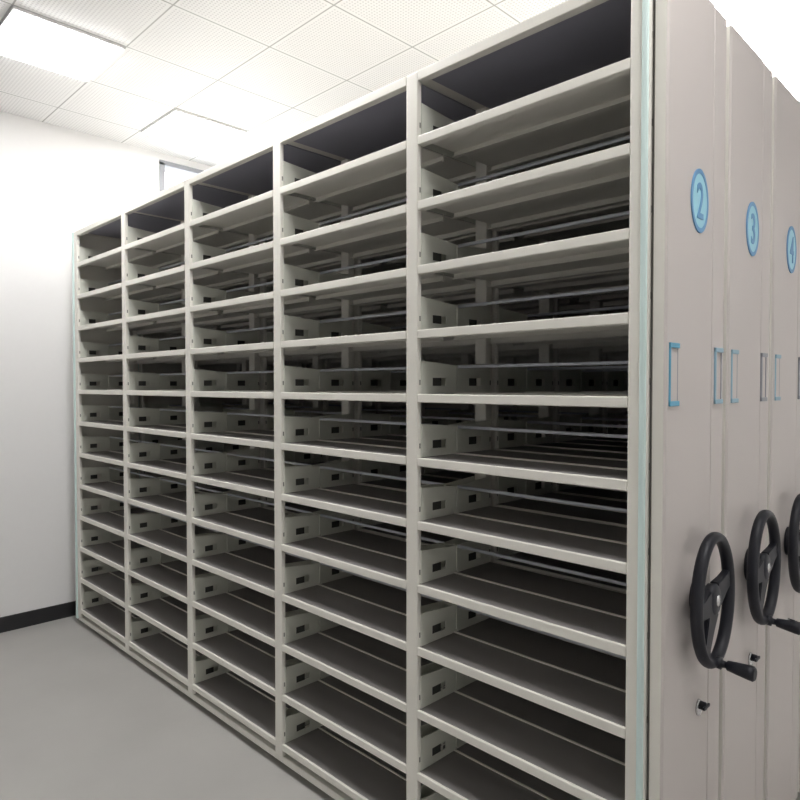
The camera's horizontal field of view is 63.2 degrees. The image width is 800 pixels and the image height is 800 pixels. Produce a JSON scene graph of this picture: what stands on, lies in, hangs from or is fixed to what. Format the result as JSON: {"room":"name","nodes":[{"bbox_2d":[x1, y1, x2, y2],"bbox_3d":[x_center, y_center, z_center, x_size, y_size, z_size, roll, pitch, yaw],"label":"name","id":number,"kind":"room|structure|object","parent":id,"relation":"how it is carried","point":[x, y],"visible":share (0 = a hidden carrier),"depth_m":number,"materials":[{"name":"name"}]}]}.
{"room":"archive storage room","nodes":[
{"label":"archive storage room","id":0,"kind":"room"},
{"bbox_2d":[0,111,211,616],"bbox_3d":[-2.416,-0.193,4.884,0.200,3.555,7.480,1,2,45],"label":"wall","id":1,"kind":"structure","parent":0,"point":[56,182],"depth_m":4.61,"materials":[{"name":"white paint"}]},
{"bbox_2d":[0,601,75,632],"bbox_3d":[-2.341,1.534,4.848,0.012,0.106,7.480,1,2,45],"label":"baseboard","id":2,"kind":"structure","parent":1,"relation":"attached to","point":[42,615],"depth_m":4.61,"materials":[{"name":"black plastic"}]},
{"bbox_2d":[159,160,202,191],"bbox_3d":[-1.454,-1.360,5.717,0.072,1.144,1.385,1,2,45],"label":"window","id":3,"kind":"structure","parent":1,"relation":"in","point":[170,174],"depth_m":5.30,"materials":[{"name":"clear glass"}]},
{"bbox_2d":[0,0,799,166],"bbox_3d":[0.033,-1.965,2.407,7.110,0.100,7.880,1,2,45],"label":"ceiling","id":4,"kind":"structure","parent":0,"point":[266,69],"depth_m":3.68,"materials":[{"name":"tile"}]},
{"bbox_2d":[0,6,124,81],"bbox_3d":[-1.896,-1.928,3.571,0.548,0.026,0.548,1,2,45],"label":"recessed light","id":5,"kind":"object","parent":4,"relation":"in","point":[26,36],"visible":1,"depth_m":3.52,"materials":[{"name":"white plastic"}]},
{"bbox_2d":[141,108,246,151],"bbox_3d":[-1.506,-1.955,4.750,0.548,0.026,0.548,1,2,45],"label":"recessed light","id":6,"kind":"object","parent":4,"relation":"in","point":[179,126],"visible":1,"depth_m":4.70,"materials":[{"name":"white plastic"}]},
{"bbox_2d":[711,0,799,99],"bbox_3d":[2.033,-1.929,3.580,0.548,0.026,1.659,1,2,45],"label":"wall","id":7,"kind":"structure","parent":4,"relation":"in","point":[771,28],"depth_m":3.36,"materials":[{"name":"white paint"}]},
{"bbox_2d":[0,615,799,799],"bbox_3d":[0.033,1.689,2.489,7.110,0.100,7.880,1,2,45],"label":"floor","id":8,"kind":"structure","parent":0,"point":[81,718],"depth_m":3.15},
{"bbox_2d":[72,0,756,799],"bbox_3d":[-0.613,0.239,3.211,4.334,2.767,0.438,1,2,45],"label":"shelving unit","id":9,"kind":"object","parent":8,"relation":"on","point":[557,688],"visible":1,"depth_m":2.34,"materials":[{"name":"beige paint"}]},
{"bbox_2d":[138,25,799,799],"bbox_3d":[-0.296,0.232,3.530,4.334,2.767,0.438,1,2,45],"label":"shelving unit","id":10,"kind":"object","parent":8,"relation":"on","point":[745,516],"visible":0.26,"depth_m":2.24,"materials":[{"name":"beige metal"}]},
{"bbox_2d":[197,76,799,799],"bbox_3d":[0.021,0.225,3.848,4.334,2.767,0.438,1,2,45],"label":"shelving unit","id":11,"kind":"object","parent":8,"relation":"on","point":[781,711],"visible":0.14,"depth_m":2.44,"materials":[{"name":"beige metal"}]},
{"bbox_2d":[267,304,799,791],"bbox_3d":[0.337,0.217,4.165,4.334,2.767,0.438,1,2,45],"label":"shelving unit","id":12,"kind":"object","parent":8,"relation":"on","point":[612,381],"visible":0.02,"depth_m":3.79,"materials":[{"name":"beige metal"}]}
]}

